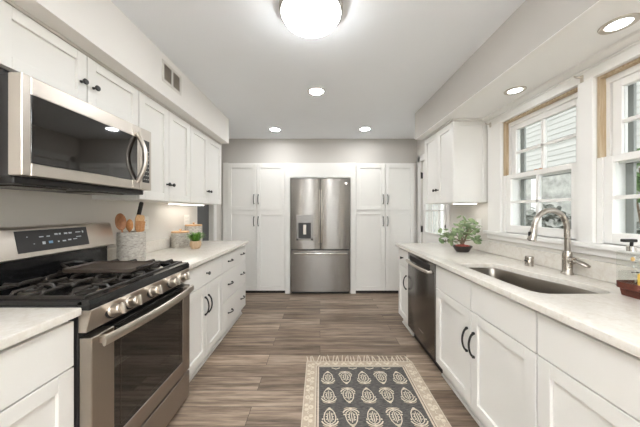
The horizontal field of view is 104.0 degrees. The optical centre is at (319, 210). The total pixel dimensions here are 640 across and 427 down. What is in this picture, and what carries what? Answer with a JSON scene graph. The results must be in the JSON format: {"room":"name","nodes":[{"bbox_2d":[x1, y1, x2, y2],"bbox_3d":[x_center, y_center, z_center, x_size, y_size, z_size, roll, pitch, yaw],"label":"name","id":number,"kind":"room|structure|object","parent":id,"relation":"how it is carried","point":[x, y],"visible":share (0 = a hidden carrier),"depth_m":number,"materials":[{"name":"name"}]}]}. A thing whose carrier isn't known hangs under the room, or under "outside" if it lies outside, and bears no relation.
{"room":"kitchen","nodes":[
{"label":"kitchen","id":0,"kind":"room"},
{"bbox_2d":[0,145,221,247],"bbox_3d":[-1.640,0.072,0.688,0.150,2.440,6.575,0,0,0],"label":"wall","id":1,"kind":"structure","parent":0,"point":[17,207],"depth_m":1.68,"materials":[{"name":"white paint"}]},
{"bbox_2d":[0,0,137,125],"bbox_3d":[-1.385,-0.698,1.330,0.357,0.256,0.756,0,0,0],"label":"upper cabinet","id":2,"kind":"object","parent":1,"relation":"attached to","point":[26,47],"visible":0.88,"depth_m":1.19,"materials":[{"name":"white wood"}]},
{"bbox_2d":[0,68,150,194],"bbox_3d":[-1.316,-0.335,1.323,0.491,0.466,0.735,0,0,0],"label":"microwave oven","id":3,"kind":"object","parent":2,"relation":"attached to","point":[52,139],"visible":1,"depth_m":1.12,"materials":[{"name":"metal"}]},
{"bbox_2d":[107,237,170,260],"bbox_3d":[-1.553,0.325,2.443,0.020,0.101,1.434,0,0,0],"label":"backsplash","id":4,"kind":"structure","parent":1,"relation":"attached to","point":[154,245],"depth_m":2.30,"materials":[{"name":"stone"}]},
{"bbox_2d":[92,91,189,202],"bbox_3d":[-1.385,-0.453,2.050,0.357,0.746,0.676,0,0,0],"label":"upper cabinet","id":5,"kind":"object","parent":1,"relation":"attached to","point":[170,134],"visible":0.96,"depth_m":1.99,"materials":[{"name":"white wood"}]},
{"bbox_2d":[144,216,148,228],"bbox_3d":[-1.561,0.107,2.240,0.007,0.116,0.075,0,0,0],"label":"wall outlet","id":6,"kind":"object","parent":1,"relation":"attached to","point":[146,220],"visible":0.7,"depth_m":2.25,"materials":[{"name":"plastic"}]},
{"bbox_2d":[184,215,188,224],"bbox_3d":[-1.561,0.102,2.930,0.007,0.116,0.120,0,0,0],"label":"wall outlet","id":7,"kind":"object","parent":1,"relation":"attached to","point":[186,217],"visible":0.95,"depth_m":2.92,"materials":[{"name":"plastic"}]},
{"bbox_2d":[197,205,208,240],"bbox_3d":[-1.645,0.267,3.422,0.040,2.050,0.465,0,0,0],"label":"door","id":8,"kind":"structure","parent":1,"relation":"in","point":[202,211],"depth_m":3.52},
{"bbox_2d":[187,125,220,204],"bbox_3d":[-1.385,-0.453,2.766,0.357,0.746,0.752,0,0,0],"label":"upper cabinet","id":9,"kind":"object","parent":1,"relation":"attached to","point":[205,153],"visible":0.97,"depth_m":2.71,"materials":[{"name":"white wood"}]},
{"bbox_2d":[167,203,204,205],"bbox_3d":[-1.440,-0.072,2.730,0.080,0.014,0.620,0,0,0],"label":"light","id":10,"kind":"object","parent":9,"relation":"attached to","point":[167,203],"visible":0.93,"depth_m":2.60,"materials":[{"name":"white plastic"}]},
{"bbox_2d":[213,205,216,240],"bbox_3d":[-1.556,0.227,3.467,0.018,2.130,0.555,0,0,0],"label":"trim","id":11,"kind":"structure","parent":1,"relation":"attached to","point":[214,206],"depth_m":3.68,"materials":[{"name":"white wood"}]},
{"bbox_2d":[11,0,228,143],"bbox_3d":[-1.352,-0.995,0.261,0.426,0.306,5.722,0,0,0],"label":"soffit","id":12,"kind":"structure","parent":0,"point":[99,28],"depth_m":1.48,"materials":[{"name":"white paint"}]},
{"bbox_2d":[3,0,221,144],"bbox_3d":[-1.400,-0.835,1.675,0.330,0.015,2.950,0,0,0],"label":"trim","id":13,"kind":"structure","parent":12,"relation":"attached to","point":[9,2],"depth_m":1.33,"materials":[{"name":"white wood"}]},
{"bbox_2d":[162,59,180,94],"bbox_3d":[-1.136,-1.020,1.923,0.006,0.155,0.245,0,0,0],"label":"air vent","id":14,"kind":"object","parent":12,"relation":"in","point":[170,76],"visible":1,"depth_m":1.91,"materials":[{"name":"white metal"}]},
{"bbox_2d":[111,0,524,138],"bbox_3d":[-0.013,-1.198,0.688,3.405,0.100,6.875,0,0,0],"label":"ceiling","id":15,"kind":"structure","parent":0,"point":[383,60],"depth_m":1.86,"materials":[{"name":"white paint"}]},
{"bbox_2d":[269,127,280,131],"bbox_3d":[-0.634,-1.145,3.520,0.172,0.005,0.172,0,0,0],"label":"recessed light","id":16,"kind":"object","parent":15,"relation":"in","point":[274,129],"visible":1,"depth_m":3.51,"materials":[{"name":"white"}]},
{"bbox_2d":[279,0,342,37],"bbox_3d":[-0.050,-1.095,1.400,0.356,0.107,0.356,0,0,0],"label":"ceiling light","id":17,"kind":"object","parent":15,"relation":"attached to","point":[305,18],"visible":1,"depth_m":1.35,"materials":[{"name":"white glass"}]},
{"bbox_2d":[308,87,324,95],"bbox_3d":[-0.034,-1.145,2.400,0.172,0.005,0.172,0,0,0],"label":"recessed light","id":18,"kind":"object","parent":15,"relation":"in","point":[315,91],"visible":1,"depth_m":2.40,"materials":[{"name":"white"}]},
{"bbox_2d":[359,127,370,130],"bbox_3d":[0.630,-1.145,3.500,0.172,0.005,0.172,0,0,0],"label":"recessed light","id":19,"kind":"object","parent":15,"relation":"in","point":[362,128],"visible":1,"depth_m":3.51,"materials":[{"name":"white"}]},
{"bbox_2d":[222,139,416,240],"bbox_3d":[-0.013,0.072,4.050,3.405,2.440,0.150,0,0,0],"label":"wall","id":20,"kind":"structure","parent":0,"point":[237,150],"depth_m":3.98,"materials":[{"name":"white paint"}]},
{"bbox_2d":[223,163,416,242],"bbox_3d":[0.003,0.265,3.960,3.065,2.055,0.030,0,0,0],"label":"trim","id":21,"kind":"structure","parent":20,"relation":"attached to","point":[225,165],"depth_m":3.94,"materials":[{"name":"white wood"}]},
{"bbox_2d":[166,292,478,426],"bbox_3d":[-0.013,1.317,0.688,3.405,0.050,6.875,0,0,0],"label":"floor","id":22,"kind":"structure","parent":0,"point":[255,376],"depth_m":2.28,"materials":[{"name":"wood"}]},
{"bbox_2d":[0,321,73,426],"bbox_3d":[-1.242,0.850,0.654,0.640,0.884,0.638,0,0,0],"label":"base cabinet","id":23,"kind":"object","parent":22,"relation":"on","point":[37,371],"visible":0.96,"depth_m":0.85,"materials":[{"name":"white wood"}]},
{"bbox_2d":[0,308,81,349],"bbox_3d":[-1.248,0.340,0.656,0.631,0.132,0.642,0,0,0],"label":"countertop","id":24,"kind":"structure","parent":23,"relation":"on","point":[17,325],"depth_m":0.87,"materials":[{"name":"stone"}]},
{"bbox_2d":[0,223,193,426],"bbox_3d":[-1.195,0.686,1.351,0.732,1.212,0.743,0,0,0],"label":"gas range","id":25,"kind":"object","parent":22,"relation":"on","point":[131,365],"visible":0.8,"depth_m":1.23,"materials":[{"name":"metal"}]},
{"bbox_2d":[0,262,188,310],"bbox_3d":[-1.181,0.370,1.351,0.561,0.040,0.743,0,0,0],"label":"cooktop","id":26,"kind":"object","parent":25,"relation":"in","point":[96,297],"depth_m":1.15,"materials":[{"name":"black metal"}]},
{"bbox_2d":[60,260,160,272],"bbox_3d":[-1.170,0.303,1.406,0.502,0.038,0.224,0,0,0],"label":"griddle","id":27,"kind":"object","parent":25,"relation":"on","point":[96,266],"visible":1,"depth_m":1.37,"materials":[{"name":"metal"}]},
{"bbox_2d":[182,256,221,382],"bbox_3d":[-1.230,0.850,2.062,0.666,0.884,0.672,0,0,0],"label":"base cabinet","id":28,"kind":"object","parent":22,"relation":"on","point":[206,278],"visible":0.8,"depth_m":2.03,"materials":[{"name":"white wood"}]},
{"bbox_2d":[217,245,245,344],"bbox_3d":[-1.231,0.850,2.774,0.664,0.884,0.748,0,0,0],"label":"base cabinet","id":29,"kind":"object","parent":22,"relation":"on","point":[234,261],"visible":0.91,"depth_m":2.71,"materials":[{"name":"white wood"}]},
{"bbox_2d":[107,237,247,268],"bbox_3d":[-1.234,0.340,2.445,0.657,0.132,1.441,0,0,0],"label":"countertop","id":30,"kind":"structure","parent":29,"relation":"on","point":[160,249],"depth_m":2.27,"materials":[{"name":"stone"}]},
{"bbox_2d":[116,231,145,260],"bbox_3d":[-1.405,0.265,1.865,0.178,0.222,0.178,0,0,0],"label":"utensil crock","id":31,"kind":"object","parent":30,"relation":"on","point":[131,245],"visible":0.87,"depth_m":1.80,"materials":[{"name":"grey stone"}]},
{"bbox_2d":[115,213,125,231],"bbox_3d":[-1.430,0.181,1.789,0.024,0.331,0.088,0,0,13],"label":"wooden spoon","id":32,"kind":"object","parent":31,"relation":"in","point":[120,220],"visible":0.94,"depth_m":1.79,"materials":[{"name":"brown wood"}]},
{"bbox_2d":[126,219,132,231],"bbox_3d":[-1.407,0.203,1.840,0.056,0.285,0.025,0,0,4],"label":"wooden spoon","id":33,"kind":"object","parent":31,"relation":"in","point":[129,224],"visible":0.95,"depth_m":1.83,"materials":[{"name":"brown wood"}]},
{"bbox_2d":[134,202,143,231],"bbox_3d":[-1.428,0.137,1.936,0.030,0.420,0.151,0,0,1],"label":"tool","id":34,"kind":"object","parent":31,"relation":"in","point":[139,211],"visible":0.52,"depth_m":1.97,"materials":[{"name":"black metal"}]},
{"bbox_2d":[135,214,144,231],"bbox_3d":[-1.397,0.186,1.934,0.011,0.320,0.091,0,0,12],"label":"wooden spatula","id":35,"kind":"object","parent":31,"relation":"in","point":[138,217],"visible":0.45,"depth_m":1.93,"materials":[{"name":"brown wood"}]},
{"bbox_2d":[135,221,145,231],"bbox_3d":[-1.352,0.210,1.881,0.068,0.272,0.011,0,0,-41],"label":"wooden spatula","id":36,"kind":"object","parent":31,"relation":"in","point":[141,224],"visible":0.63,"depth_m":1.88,"materials":[{"name":"brown wood"}]},
{"bbox_2d":[171,229,189,247],"bbox_3d":[-1.452,0.281,2.600,0.170,0.190,0.170,0,0,0],"label":"canister","id":37,"kind":"object","parent":30,"relation":"on","point":[178,238],"visible":1,"depth_m":2.53,"materials":[{"name":"grey stone"}]},
{"bbox_2d":[185,222,201,243],"bbox_3d":[-1.445,0.253,2.860,0.180,0.245,0.180,0,0,0],"label":"canister","id":38,"kind":"object","parent":30,"relation":"on","point":[195,228],"visible":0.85,"depth_m":2.79,"materials":[{"name":"grey stone"}]},
{"bbox_2d":[185,231,205,248],"bbox_3d":[-1.244,0.288,2.506,0.216,0.174,0.189,0,0,-31],"label":"potted plant","id":39,"kind":"object","parent":30,"relation":"on","point":[195,243],"visible":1,"depth_m":2.47,"materials":[{"name":"green plant"}]},
{"bbox_2d":[228,163,284,292],"bbox_3d":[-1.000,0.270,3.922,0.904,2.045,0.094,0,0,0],"label":"pantry cabinet","id":40,"kind":"object","parent":22,"relation":"on","point":[256,191],"visible":0.95,"depth_m":3.93,"materials":[{"name":"white wood"}]},
{"bbox_2d":[290,178,349,292],"bbox_3d":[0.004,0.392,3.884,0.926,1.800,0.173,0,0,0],"label":"refrigerator","id":41,"kind":"object","parent":22,"relation":"on","point":[319,208],"visible":1,"depth_m":3.86,"materials":[{"name":"metal"}]},
{"bbox_2d":[285,163,355,293],"bbox_3d":[0.006,0.270,3.938,1.103,2.045,0.065,0,0,0],"label":"refrigerator surround","id":42,"kind":"object","parent":22,"relation":"on","point":[292,170],"visible":0.98,"depth_m":3.90,"materials":[{"name":"white wood"}]},
{"bbox_2d":[301,355,451,426],"bbox_3d":[0.333,1.288,1.379,0.904,0.010,1.709,0,0,0],"label":"rug","id":43,"kind":"object","parent":22,"relation":"on","point":[338,393],"visible":1,"depth_m":1.74,"materials":[{"name":"grey fabric"}]},
{"bbox_2d":[356,163,414,292],"bbox_3d":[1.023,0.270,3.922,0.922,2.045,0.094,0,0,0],"label":"pantry cabinet","id":44,"kind":"object","parent":22,"relation":"on","point":[385,192],"visible":0.94,"depth_m":3.93,"materials":[{"name":"white wood"}]},
{"bbox_2d":[399,248,413,335],"bbox_3d":[1.204,0.850,2.739,0.667,0.884,0.322,0,0,0],"label":"base cabinet","id":45,"kind":"object","parent":22,"relation":"on","point":[403,254],"visible":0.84,"depth_m":2.73,"materials":[{"name":"white wood"}]},
{"bbox_2d":[405,252,442,372],"bbox_3d":[1.160,0.853,2.272,0.640,0.878,0.604,0,0,0],"label":"dishwasher","id":46,"kind":"object","parent":22,"relation":"on","point":[421,272],"visible":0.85,"depth_m":2.18,"materials":[{"name":"metal"}]},
{"bbox_2d":[436,265,539,426],"bbox_3d":[1.204,0.850,1.509,0.667,0.884,0.914,0,0,0],"label":"base cabinet","id":47,"kind":"object","parent":22,"relation":"on","point":[487,340],"visible":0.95,"depth_m":1.37,"materials":[{"name":"white wood"}]},
{"bbox_2d":[395,236,639,357],"bbox_3d":[1.210,0.340,1.683,0.656,0.132,2.485,0,0,0],"label":"countertop","id":48,"kind":"structure","parent":47,"relation":"on","point":[609,316],"depth_m":1.28,"materials":[{"name":"stone"}]},
{"bbox_2d":[438,215,481,251],"bbox_3d":[1.286,0.207,2.293,0.399,0.336,0.218,0,0,0],"label":"potted plant","id":49,"kind":"object","parent":48,"relation":"on","point":[461,247],"visible":1,"depth_m":2.29,"materials":[{"name":"green plant"}]},
{"bbox_2d":[524,256,533,265],"bbox_3d":[1.440,0.343,1.720,0.053,0.065,0.052,0,0,0],"label":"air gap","id":50,"kind":"object","parent":48,"relation":"in","point":[529,260],"visible":1,"depth_m":1.70,"materials":[{"name":"silver metal"}]},
{"bbox_2d":[470,268,598,293],"bbox_3d":[1.177,0.506,1.467,0.410,0.198,0.696,0,0,0],"label":"sink","id":51,"kind":"object","parent":48,"relation":"in","point":[526,282],"visible":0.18,"depth_m":1.53,"materials":[{"name":"metal"}]},
{"bbox_2d":[527,208,590,274],"bbox_3d":[1.371,0.178,1.450,0.266,0.394,0.141,0,0,0],"label":"faucet","id":52,"kind":"object","parent":48,"relation":"on","point":[568,260],"visible":1,"depth_m":1.48,"materials":[{"name":"silver metal"}]},
{"bbox_2d":[616,280,639,299],"bbox_3d":[1.421,0.344,1.085,0.184,0.062,0.110,0,0,0],"label":"wooden tray","id":53,"kind":"object","parent":48,"relation":"on","point":[629,288],"visible":1,"depth_m":1.09,"materials":[{"name":"brown wood"}]},
{"bbox_2d":[620,239,639,282],"bbox_3d":[1.376,0.225,1.103,0.080,0.202,0.057,0,0,0],"label":"soap bottle","id":54,"kind":"object","parent":53,"relation":"on","point":[630,247],"visible":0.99,"depth_m":1.09,"materials":[{"name":"clear glass"}]},
{"bbox_2d":[637,274,639,285],"bbox_3d":[1.385,0.296,1.058,0.065,0.060,0.020,0,0,0],"label":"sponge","id":55,"kind":"object","parent":53,"relation":"on","point":[638,275],"visible":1,"depth_m":1.06,"materials":[{"name":"yellow"}]},
{"bbox_2d":[538,313,639,426],"bbox_3d":[1.224,0.850,0.745,0.628,0.884,0.610,0,0,0],"label":"base cabinet","id":56,"kind":"object","parent":22,"relation":"on","point":[584,380],"visible":0.9,"depth_m":0.87,"materials":[{"name":"white wood"}]},
{"bbox_2d":[452,245,472,251],"bbox_3d":[1.310,0.347,2.300,0.176,0.057,0.141,0,0,0],"label":"bowl","id":57,"kind":"object","parent":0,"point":[459,248],"depth_m":2.26,"materials":[{"name":"ceramic"}]},
{"bbox_2d":[415,0,639,139],"bbox_3d":[1.330,-0.995,0.175,0.420,0.306,5.550,0,0,0],"label":"soffit","id":58,"kind":"structure","parent":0,"point":[541,40],"depth_m":1.45,"materials":[{"name":"white paint"}]},
{"bbox_2d":[504,86,526,94],"bbox_3d":[1.363,-0.840,1.747,0.130,0.005,0.130,0,0,0],"label":"recessed light","id":59,"kind":"object","parent":58,"relation":"in","point":[515,90],"visible":1,"depth_m":1.74,"materials":[{"name":"silver metal"}]},
{"bbox_2d":[597,13,639,34],"bbox_3d":[1.345,-0.840,1.126,0.130,0.005,0.130,0,0,0],"label":"recessed light","id":60,"kind":"object","parent":58,"relation":"in","point":[620,23],"visible":1,"depth_m":1.12,"materials":[{"name":"silver metal"}]},
{"bbox_2d":[417,57,639,267],"bbox_3d":[1.615,0.072,0.688,0.150,2.440,6.575,0,0,0],"label":"wall","id":61,"kind":"structure","parent":0,"point":[480,210],"depth_m":2.38,"materials":[{"name":"white paint"}]},
{"bbox_2d":[421,161,445,242],"bbox_3d":[1.545,0.272,3.411,0.110,2.031,0.776,0,0,0],"label":"door","id":62,"kind":"structure","parent":61,"relation":"in","point":[428,237],"depth_m":3.56,"materials":[{"name":"white wood"}]},
{"bbox_2d":[418,154,449,242],"bbox_3d":[1.530,0.227,3.420,0.020,2.130,0.940,0,0,0],"label":"trim","id":63,"kind":"structure","parent":61,"relation":"attached to","point":[421,158],"depth_m":3.80,"materials":[{"name":"white wood"}]},
{"bbox_2d":[423,119,487,203],"bbox_3d":[1.363,-0.460,2.595,0.350,0.760,0.650,0,0,0],"label":"upper cabinet","id":64,"kind":"object","parent":61,"relation":"attached to","point":[456,153],"visible":0.98,"depth_m":2.30,"materials":[{"name":"white wood"}]},
{"bbox_2d":[476,219,480,230],"bbox_3d":[1.536,0.132,2.420,0.007,0.116,0.075,0,0,0],"label":"wall outlet","id":65,"kind":"object","parent":61,"relation":"attached to","point":[477,220],"visible":0.59,"depth_m":2.41,"materials":[{"name":"plastic"}]},
{"bbox_2d":[503,87,577,240],"bbox_3d":[1.625,-0.268,1.790,0.170,0.950,0.628,0,0,0],"label":"window","id":66,"kind":"structure","parent":61,"relation":"in","point":[515,175],"depth_m":1.86,"materials":[{"name":"white wood"}]},
{"bbox_2d":[453,236,639,283],"bbox_3d":[1.528,0.325,1.680,0.020,0.101,2.480,0,0,0],"label":"backsplash","id":67,"kind":"structure","parent":61,"relation":"attached to","point":[600,270],"depth_m":1.60,"materials":[{"name":"stone"}]},
{"bbox_2d":[482,28,639,242],"bbox_3d":[1.506,-0.318,1.475,0.067,1.049,1.618,0,0,0],"label":"trim","id":68,"kind":"structure","parent":61,"relation":"attached to","point":[626,49],"depth_m":1.46,"materials":[{"name":"white wood"}]},
{"bbox_2d":[483,230,639,262],"bbox_3d":[1.532,0.212,1.475,0.075,0.070,1.658,0,0,0],"label":"trim","id":69,"kind":"structure","parent":61,"relation":"attached to","point":[615,251],"depth_m":1.47,"materials":[{"name":"white wood"}]},
{"bbox_2d":[574,75,583,82],"bbox_3d":[1.492,-0.763,1.445,0.052,0.040,0.016,0,0,0],"label":"curtain bracket","id":70,"kind":"object","parent":61,"relation":"attached to","point":[581,77],"visible":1,"depth_m":1.44,"materials":[{"name":"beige metal"}]},
{"bbox_2d":[597,57,639,247],"bbox_3d":[1.625,-0.268,1.089,0.170,0.950,0.606,0,0,0],"label":"window","id":71,"kind":"structure","parent":61,"relation":"in","point":[618,156],"depth_m":1.34,"materials":[{"name":"white wood"}]},
{"label":"outside","id":72,"kind":"structure","parent":0,"visible":0},
{"bbox_3d":[5.000,1.842,5.000,50.000,0.100,50.000,0,0,0],"label":"ground","id":73,"kind":"structure","parent":72,"visible":0},
{"bbox_2d":[431,81,639,234],"bbox_3d":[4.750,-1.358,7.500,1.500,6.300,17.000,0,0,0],"label":"house","id":74,"kind":"structure","parent":73,"relation":"on","point":[563,124],"depth_m":5.53,"materials":[{"name":"white"}]},
{"bbox_2d":[526,204,570,228],"bbox_3d":[4.511,0.826,5.004,1.174,1.937,1.159,0,0,0],"label":"bush","id":75,"kind":"object","parent":73,"relation":"on","point":[530,214],"visible":0.14,"depth_m":4.91,"materials":[{"name":"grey plant"}]},
{"bbox_2d":[637,148,639,222],"bbox_3d":[2.750,0.616,2.062,0.516,2.355,0.507,0,0,0],"label":"tree","id":76,"kind":"object","parent":73,"relation":"on","point":[638,164],"visible":0.07,"depth_m":2.11,"materials":[{"name":"green plant"}]},
{"bbox_2d":[637,221,639,233],"bbox_3d":[4.605,0.918,3.312,1.077,1.752,1.042,0,0,0],"label":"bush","id":77,"kind":"object","parent":73,"relation":"on","point":[638,223],"visible":0.03,"depth_m":3.39,"materials":[{"name":"green plant"}]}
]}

